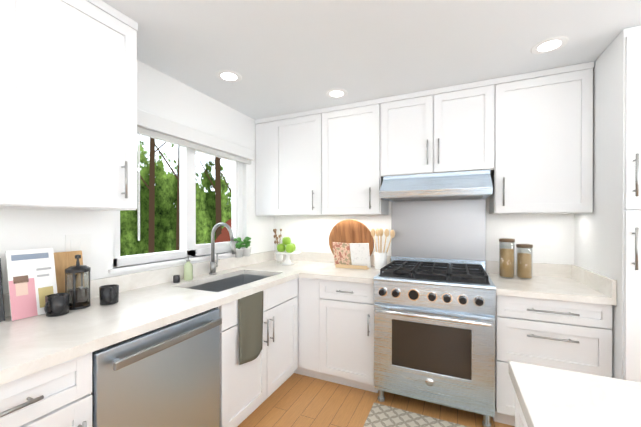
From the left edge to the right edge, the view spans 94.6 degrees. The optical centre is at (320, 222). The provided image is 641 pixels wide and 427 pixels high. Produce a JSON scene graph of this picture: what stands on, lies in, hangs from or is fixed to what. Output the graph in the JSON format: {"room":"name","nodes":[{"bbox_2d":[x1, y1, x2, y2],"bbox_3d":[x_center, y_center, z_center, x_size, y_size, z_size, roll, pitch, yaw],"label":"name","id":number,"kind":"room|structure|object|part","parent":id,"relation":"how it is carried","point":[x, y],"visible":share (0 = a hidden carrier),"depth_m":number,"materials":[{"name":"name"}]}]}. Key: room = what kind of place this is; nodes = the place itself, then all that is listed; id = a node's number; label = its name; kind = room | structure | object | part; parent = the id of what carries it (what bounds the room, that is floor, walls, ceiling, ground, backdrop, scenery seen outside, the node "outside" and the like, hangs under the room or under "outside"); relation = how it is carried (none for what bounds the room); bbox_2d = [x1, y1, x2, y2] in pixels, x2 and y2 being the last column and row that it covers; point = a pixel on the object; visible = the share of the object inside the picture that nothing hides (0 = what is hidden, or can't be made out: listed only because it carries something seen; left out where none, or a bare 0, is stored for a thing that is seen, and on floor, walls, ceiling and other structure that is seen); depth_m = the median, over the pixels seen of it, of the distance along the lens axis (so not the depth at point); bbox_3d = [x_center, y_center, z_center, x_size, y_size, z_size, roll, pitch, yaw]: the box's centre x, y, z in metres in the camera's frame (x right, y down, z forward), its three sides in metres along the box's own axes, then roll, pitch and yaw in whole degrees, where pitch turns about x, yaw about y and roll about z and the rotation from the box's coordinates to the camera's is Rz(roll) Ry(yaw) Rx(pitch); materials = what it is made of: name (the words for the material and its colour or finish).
{"room":"kitchen","nodes":[
{"label":"kitchen","id":0,"kind":"room"},
{"bbox_2d":[0,60,273,293],"bbox_3d":[-1.843,0.152,0.630,0.180,2.373,6.400,0,0,24],"label":"wall","id":1,"kind":"structure","parent":0,"point":[161,94],"depth_m":1.99,"materials":[{"name":"white paint"}]},
{"bbox_2d":[0,0,137,210],"bbox_3d":[-1.216,-0.551,1.366,0.347,0.972,0.536,0,0,24],"label":"upper cabinet","id":2,"kind":"object","parent":1,"relation":"attached to","point":[68,68],"depth_m":1.27,"materials":[{"name":"white wood"}]},
{"bbox_2d":[65,234,90,254],"bbox_3d":[-1.303,0.119,1.593,0.008,0.114,0.116,0,0,24],"label":"switch plate","id":3,"kind":"object","parent":1,"relation":"attached to","point":[77,242],"visible":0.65,"depth_m":1.60,"materials":[{"name":"white plastic"}]},
{"bbox_2d":[108,132,241,273],"bbox_3d":[-1.013,-0.194,2.338,0.181,0.978,1.300,0,0,24],"label":"window","id":4,"kind":"structure","parent":1,"relation":"in","point":[189,246],"depth_m":2.32,"materials":[{"name":"white plastic"}]},
{"bbox_3d":[-1.141,-0.228,1.858,0.018,0.680,0.006,0,0,24],"label":"blind cord","id":5,"kind":"part","parent":4,"relation":"part of","materials":[{"name":"white plastic"}]},
{"bbox_2d":[137,109,254,160],"bbox_3d":[-0.946,-0.655,2.297,0.075,0.100,1.325,0,0,24],"label":"blind valance","id":6,"kind":"object","parent":4,"relation":"attached to","point":[150,121],"visible":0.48,"depth_m":2.17,"materials":[{"name":"white"}]},
{"bbox_2d":[137,126,250,164],"bbox_3d":[-0.952,-0.584,2.300,0.038,0.040,1.285,0,0,24],"label":"fabric","id":7,"kind":"object","parent":6,"relation":"hanging from","point":[164,137],"visible":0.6,"depth_m":2.19,"materials":[{"name":"grey"}]},
{"bbox_2d":[102,0,640,119],"bbox_3d":[0.567,-1.079,-0.576,5.600,0.100,6.600,0,0,24],"label":"ceiling","id":8,"kind":"structure","parent":0,"point":[282,57],"depth_m":1.71,"materials":[{"name":"white paint"}]},
{"bbox_2d":[216,70,241,81],"bbox_3d":[-0.651,-1.040,2.104,0.180,0.003,0.180,0,0,24],"label":"recessed light","id":9,"kind":"object","parent":8,"relation":"in","point":[236,74],"depth_m":2.10,"materials":[{"name":"white plastic"}]},
{"bbox_3d":[-0.651,-1.040,2.104,0.112,0.002,0.112,0,0,24],"label":"recessed ceiling light lens","id":10,"kind":"part","parent":9,"relation":"part of","materials":[{"name":"white plastic"}]},
{"bbox_2d":[325,89,347,97],"bbox_3d":[0.130,-1.042,2.388,0.180,0.003,0.180,0,0,24],"label":"recessed light","id":11,"kind":"object","parent":8,"relation":"in","point":[328,92],"depth_m":2.38,"materials":[{"name":"white"}]},
{"bbox_3d":[0.130,-1.042,2.388,0.112,0.002,0.112,0,0,24],"label":"recessed ceiling light lens","id":12,"kind":"part","parent":11,"relation":"part of","materials":[{"name":"white plastic"}]},
{"bbox_2d":[531,36,568,53],"bbox_3d":[1.342,-1.038,1.736,0.180,0.003,0.180,0,0,24],"label":"recessed light","id":13,"kind":"object","parent":8,"relation":"in","point":[564,40],"depth_m":1.73,"materials":[{"name":"white"}]},
{"bbox_3d":[1.342,-1.038,1.736,0.112,0.002,0.112,0,0,24],"label":"recessed ceiling light lens","id":14,"kind":"part","parent":13,"relation":"part of","materials":[{"name":"white plastic"}]},
{"bbox_2d":[237,373,514,426],"bbox_3d":[0.567,1.394,-0.565,5.600,0.100,6.600,0,0,24],"label":"floor","id":15,"kind":"structure","parent":0,"point":[295,400],"depth_m":2.13,"materials":[{"name":"brown wood"}]},
{"bbox_2d":[0,320,99,426],"bbox_3d":[-1.223,0.899,0.997,0.645,0.876,0.473,0,0,24],"label":"base cabinet","id":16,"kind":"object","parent":15,"relation":"on","point":[46,377],"depth_m":0.98,"materials":[{"name":"white wood"}]},
{"bbox_2d":[0,250,616,384],"bbox_3d":[-0.112,0.392,0.999,2.664,0.140,3.897,0,0,24],"label":"countertop","id":17,"kind":"structure","parent":16,"relation":"on","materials":[{"name":"beige stone"}]},
{"bbox_2d":[0,259,4,320],"bbox_3d":[-1.420,0.285,1.165,0.050,0.267,0.242,0,0,24],"label":"tablet","id":18,"kind":"object","parent":17,"relation":"on","point":[2,314],"visible":1,"depth_m":1.26,"materials":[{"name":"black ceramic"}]},
{"bbox_2d":[5,248,56,320],"bbox_3d":[-1.304,0.270,1.344,0.059,0.296,0.165,0,0,24],"label":"magazine","id":19,"kind":"object","parent":17,"relation":"on","point":[31,277],"visible":0.9,"depth_m":1.33,"materials":[{"name":"white paper"}]},
{"bbox_2d":[9,275,37,320],"bbox_3d":[-1.309,0.326,1.303,0.033,0.182,0.085,0,0,24],"label":"photo","id":20,"kind":"object","parent":19,"relation":"attached to","point":[23,289],"depth_m":1.30,"materials":[{"name":"pink paper"}]},
{"bbox_2d":[44,293,69,316],"bbox_3d":[-1.203,0.374,1.341,0.084,0.090,0.103,0,0,24],"label":"mug","id":21,"kind":"object","parent":17,"relation":"on","point":[56,304],"visible":1,"depth_m":1.32,"materials":[{"name":"black ceramic"}]},
{"bbox_2d":[54,250,84,292],"bbox_3d":[-1.305,0.283,1.485,0.055,0.269,0.200,0,0,24],"label":"rectangular cutting board","id":22,"kind":"object","parent":17,"relation":"on","point":[63,261],"visible":0.21,"depth_m":1.50,"materials":[{"name":"brown wood"}]},
{"bbox_2d":[65,254,90,309],"bbox_3d":[-1.189,0.287,1.456,0.130,0.262,0.108,0,0,24],"label":"press","id":23,"kind":"object","parent":17,"relation":"on","point":[79,298],"visible":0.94,"depth_m":1.44,"materials":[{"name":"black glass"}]},
{"bbox_3d":[-1.201,0.325,1.465,0.092,0.163,0.092,0,0,24],"label":"glass","id":24,"kind":"part","parent":23,"relation":"part of","materials":[{"name":"clear glass"}]},
{"bbox_2d":[99,284,118,304],"bbox_3d":[-1.083,0.373,1.528,0.108,0.090,0.084,0,0,24],"label":"mug","id":25,"kind":"object","parent":17,"relation":"on","point":[108,294],"visible":1,"depth_m":1.50,"materials":[{"name":"black ceramic"}]},
{"bbox_2d":[173,275,179,282],"bbox_3d":[-1.003,0.391,2.062,0.044,0.050,0.044,0,0,24],"label":"cup","id":26,"kind":"object","parent":17,"relation":"on","point":[176,278],"visible":0.98,"depth_m":2.04,"materials":[{"name":"grey metal"}]},
{"bbox_2d":[184,256,192,280],"bbox_3d":[-0.956,0.327,2.150,0.072,0.176,0.060,0,0,24],"label":"soap dispenser","id":27,"kind":"object","parent":17,"relation":"on","point":[188,270],"visible":1,"depth_m":2.13,"materials":[{"name":"green"}]},
{"bbox_2d":[209,222,236,274],"bbox_3d":[-0.766,0.206,2.359,0.266,0.418,0.098,0,0,24],"label":"faucet","id":28,"kind":"object","parent":17,"relation":"in","point":[213,263],"depth_m":2.37,"materials":[{"name":"silver metal"}]},
{"bbox_2d":[188,274,270,291],"bbox_3d":[-0.650,0.556,2.205,0.427,0.201,0.762,0,0,24],"label":"sink","id":29,"kind":"object","parent":17,"relation":"in","point":[222,283],"depth_m":2.44,"materials":[{"name":"silver metal"}]},
{"bbox_2d":[234,237,243,257],"bbox_3d":[-0.746,0.223,2.686,0.106,0.179,0.087,0,0,24],"label":"herb pot","id":30,"kind":"object","parent":17,"relation":"on","point":[239,250],"visible":0.96,"depth_m":2.66,"materials":[{"name":"white ceramic"}]},
{"bbox_3d":[-0.738,0.274,2.683,0.088,0.077,0.087,0,0,24],"label":"pot","id":31,"kind":"part","parent":30,"relation":"part of","materials":[{"name":"white ceramic"}]},
{"bbox_2d":[242,237,250,255],"bbox_3d":[-0.695,0.222,2.770,0.095,0.181,0.110,0,0,24],"label":"herb pot","id":32,"kind":"object","parent":17,"relation":"on","point":[247,248],"visible":1,"depth_m":2.75,"materials":[{"name":"white ceramic"}]},
{"bbox_3d":[-0.695,0.274,2.778,0.088,0.077,0.087,0,0,24],"label":"pot","id":33,"kind":"part","parent":32,"relation":"part of","materials":[{"name":"white ceramic"}]},
{"bbox_2d":[273,229,282,261],"bbox_3d":[-0.448,0.236,3.159,0.130,0.348,0.102,0,0,24],"label":"bouquet","id":34,"kind":"object","parent":17,"relation":"on","point":[279,257],"visible":0.69,"depth_m":3.13,"materials":[{"name":"white ceramic"}]},
{"bbox_2d":[275,237,300,264],"bbox_3d":[-0.325,0.276,2.940,0.260,0.271,0.260,0,0,24],"label":"cake stand","id":35,"kind":"object","parent":17,"relation":"on","point":[290,248],"visible":1,"depth_m":2.90,"materials":[{"name":"white ceramic"}]},
{"bbox_2d":[329,219,373,255],"bbox_3d":[0.290,0.189,2.831,0.450,0.445,0.095,0,0,24],"label":"round board","id":36,"kind":"object","parent":17,"relation":"on","point":[349,231],"visible":0.65,"depth_m":2.80,"materials":[{"name":"brown wood"}]},
{"bbox_2d":[332,242,370,269],"bbox_3d":[0.278,0.294,2.672,0.341,0.236,0.112,0,0,24],"label":"cookbook","id":37,"kind":"object","parent":17,"relation":"on","point":[352,255],"visible":1,"depth_m":2.65,"materials":[{"name":"white paper"}]},
{"bbox_2d":[371,228,394,269],"bbox_3d":[0.556,0.230,2.651,0.213,0.364,0.110,0,0,24],"label":"utensil crock","id":38,"kind":"object","parent":17,"relation":"on","point":[380,258],"visible":0.98,"depth_m":2.63,"materials":[{"name":"white ceramic"}]},
{"bbox_2d":[374,251,386,269],"bbox_3d":[0.540,0.338,2.659,0.110,0.150,0.110,0,0,24],"label":"pot","id":39,"kind":"object","parent":38,"relation":"on","point":[380,257],"depth_m":2.62,"materials":[{"name":"white ceramic"}]},
{"bbox_2d":[499,238,514,277],"bbox_3d":[1.411,0.267,2.242,0.104,0.296,0.104,0,0,24],"label":"pasta jar","id":40,"kind":"object","parent":17,"relation":"on","point":[506,263],"visible":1,"depth_m":2.21,"materials":[{"name":"clear glass"}]},
{"bbox_3d":[1.411,0.131,2.241,0.104,0.026,0.104,0,0,24],"label":"lid","id":41,"kind":"part","parent":40,"relation":"part of","materials":[{"name":"brown wood"}]},
{"bbox_2d":[516,244,532,278],"bbox_3d":[1.524,0.287,2.213,0.104,0.256,0.104,0,0,24],"label":"pasta jar","id":42,"kind":"object","parent":17,"relation":"on","point":[524,260],"visible":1,"depth_m":2.18,"materials":[{"name":"clear glass"}]},
{"bbox_3d":[1.524,0.172,2.212,0.104,0.026,0.104,0,0,24],"label":"lid","id":43,"kind":"part","parent":42,"relation":"part of","materials":[{"name":"brown wood"}]},
{"bbox_2d":[91,308,221,426],"bbox_3d":[-0.931,0.907,1.481,0.622,0.855,0.627,0,0,24],"label":"dishwasher","id":44,"kind":"object","parent":15,"relation":"on","point":[168,375],"visible":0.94,"depth_m":1.33,"materials":[{"name":"grey metal"}]},
{"bbox_2d":[19,292,219,348],"bbox_3d":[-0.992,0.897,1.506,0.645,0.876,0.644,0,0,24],"label":"countertop","id":45,"kind":"structure","parent":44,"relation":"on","point":[135,313],"depth_m":1.33,"materials":[{"name":"white stone"}]},
{"bbox_3d":[-0.670,0.535,1.362,0.050,0.032,0.557,0,0,24],"label":"handle","id":46,"kind":"part","parent":44,"relation":"part of","materials":[{"name":"silver metal"}]},
{"bbox_2d":[144,260,379,426],"bbox_3d":[-0.244,0.893,2.365,1.300,0.876,1.522,0,0,24],"label":"base cabinet","id":47,"kind":"object","parent":15,"relation":"on","point":[279,321],"depth_m":2.28,"materials":[{"name":"white wood"}]},
{"bbox_2d":[238,291,262,364],"bbox_3d":[-0.456,0.669,1.909,0.046,0.437,0.251,0,0,24],"label":"dish towel","id":48,"kind":"object","parent":47,"relation":"hanging from","point":[250,303],"depth_m":1.89,"materials":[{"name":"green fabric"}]},
{"bbox_2d":[363,403,467,426],"bbox_3d":[0.789,1.329,1.673,1.140,0.008,0.600,0,0,24],"label":"rug","id":49,"kind":"object","parent":15,"relation":"on","point":[380,415],"visible":1,"depth_m":1.99,"materials":[{"name":"beige fabric"}]},
{"bbox_2d":[373,256,495,426],"bbox_3d":[0.865,0.824,2.281,0.774,1.013,0.753,0,0,24],"label":"range","id":50,"kind":"object","parent":15,"relation":"on","point":[434,330],"visible":1,"depth_m":2.00,"materials":[{"name":"silver metal"}]},
{"bbox_3d":[0.724,0.855,1.969,0.714,0.495,0.069,0,0,24],"label":"handle","id":51,"kind":"part","parent":50,"relation":"part of","materials":[{"name":"silver metal"}]},
{"bbox_2d":[374,303,494,405],"bbox_3d":[0.745,0.867,2.017,0.766,0.558,0.035,0,0,24],"label":"oven","id":52,"kind":"object","parent":50,"relation":"in","point":[441,358],"depth_m":1.99,"materials":[{"name":"silver metal"}]},
{"bbox_3d":[0.750,1.189,2.029,0.766,0.078,0.012,0,0,24],"label":"kick panel","id":53,"kind":"part","parent":50,"relation":"part of","materials":[{"name":"silver metal"}]},
{"bbox_3d":[0.746,0.487,2.016,0.774,0.186,0.036,0,0,24],"label":"control panel","id":54,"kind":"part","parent":50,"relation":"part of","materials":[{"name":"silver metal"}]},
{"bbox_2d":[376,256,494,285],"bbox_3d":[0.885,0.362,2.324,0.774,0.090,0.654,0,0,24],"label":"cooktop","id":55,"kind":"object","parent":50,"relation":"in","point":[473,272],"depth_m":2.22,"materials":[{"name":"black metal"}]},
{"bbox_2d":[515,397,524,426],"bbox_3d":[1.119,0.907,-0.697,2.289,0.876,2.422,0,0,24],"label":"kitchen island","id":56,"kind":"object","parent":15,"relation":"on","point":[518,423],"depth_m":0.83,"materials":[{"name":"white wood"}]},
{"bbox_2d":[509,361,640,426],"bbox_3d":[1.132,0.449,-0.715,2.350,0.040,2.500,0,0,24],"label":"island countertop","id":57,"kind":"structure","parent":56,"relation":"on","point":[546,396],"depth_m":0.72,"materials":[{"name":"white stone"}]},
{"bbox_2d":[489,276,611,425],"bbox_3d":[1.515,0.894,2.065,0.575,0.876,0.617,0,0,24],"label":"base cabinet","id":58,"kind":"object","parent":15,"relation":"on","point":[558,324],"depth_m":1.80,"materials":[{"name":"white wood"}]},
{"bbox_2d":[572,25,640,382],"bbox_3d":[1.970,0.147,1.801,0.462,2.372,0.718,0,0,24],"label":"tall cabinet","id":59,"kind":"object","parent":15,"relation":"on","point":[607,253],"depth_m":1.63,"materials":[{"name":"white wood"}]},
{"bbox_2d":[274,197,574,264],"bbox_3d":[1.886,0.144,2.345,5.200,2.373,0.200,0,0,24],"label":"wall","id":60,"kind":"structure","parent":0,"point":[307,233],"depth_m":2.44,"materials":[{"name":"white paint"}]},
{"bbox_2d":[255,117,271,215],"bbox_3d":[-0.496,-0.559,3.116,0.216,0.972,0.347,0,0,24],"label":"upper cabinet","id":61,"kind":"object","parent":60,"relation":"attached to","point":[263,126],"depth_m":2.97,"materials":[{"name":"white wood"}]},
{"bbox_2d":[272,108,323,215],"bbox_3d":[-0.158,-0.558,2.964,0.525,0.972,0.347,0,0,24],"label":"upper cabinet","id":62,"kind":"object","parent":60,"relation":"attached to","point":[297,138],"depth_m":2.81,"materials":[{"name":"white wood"}]},
{"bbox_2d":[324,98,379,215],"bbox_3d":[0.326,-0.557,2.745,0.537,0.972,0.347,0,0,24],"label":"upper cabinet","id":63,"kind":"object","parent":60,"relation":"attached to","point":[352,130],"depth_m":2.58,"materials":[{"name":"white wood"}]},
{"bbox_2d":[379,170,492,260],"bbox_3d":[0.916,-0.035,2.391,0.774,0.700,0.508,0,0,24],"label":"range hood","id":64,"kind":"object","parent":60,"relation":"attached to","point":[426,222],"visible":1,"depth_m":2.52,"materials":[{"name":"silver metal"}]},
{"bbox_3d":[1.019,0.060,2.619,0.774,0.508,0.009,0,0,24],"label":"backsplash panel","id":65,"kind":"part","parent":64,"relation":"part of","materials":[{"name":"silver metal"}]},
{"bbox_2d":[380,78,495,214],"bbox_3d":[0.949,-0.556,2.463,0.831,0.972,0.347,0,0,24],"label":"upper cabinet","id":66,"kind":"object","parent":60,"relation":"attached to","point":[450,128],"depth_m":2.28,"materials":[{"name":"white wood"}]},
{"bbox_2d":[496,62,591,215],"bbox_3d":[1.580,-0.555,2.177,0.555,0.972,0.347,0,0,24],"label":"upper cabinet","id":67,"kind":"object","parent":60,"relation":"attached to","point":[562,140],"depth_m":2.02,"materials":[{"name":"white wood"}]},
{"label":"outside","id":68,"kind":"structure","parent":0,"visible":0},
{"bbox_2d":[120,134,231,255],"bbox_3d":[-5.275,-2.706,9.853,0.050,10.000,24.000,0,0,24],"label":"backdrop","id":69,"kind":"structure","parent":68,"point":[165,207],"depth_m":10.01,"materials":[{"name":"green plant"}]},
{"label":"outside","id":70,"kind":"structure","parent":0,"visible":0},
{"bbox_2d":[137,138,220,252],"bbox_3d":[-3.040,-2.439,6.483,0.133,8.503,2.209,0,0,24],"label":"trunk","id":71,"kind":"object","parent":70,"point":[216,187],"depth_m":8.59,"materials":[{"name":"brown plant"}]},
{"bbox_2d":[215,219,231,242],"bbox_3d":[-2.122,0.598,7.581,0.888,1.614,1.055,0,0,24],"label":"house","id":72,"kind":"structure","parent":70,"point":[224,236],"depth_m":7.27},
{"bbox_2d":[221,173,230,233],"bbox_3d":[-3.282,-2.455,9.829,0.190,8.504,2.213,0,0,24],"label":"trunk","id":73,"kind":"object","parent":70,"point":[221,173],"depth_m":11.06,"materials":[{"name":"brown plant"}]}
]}

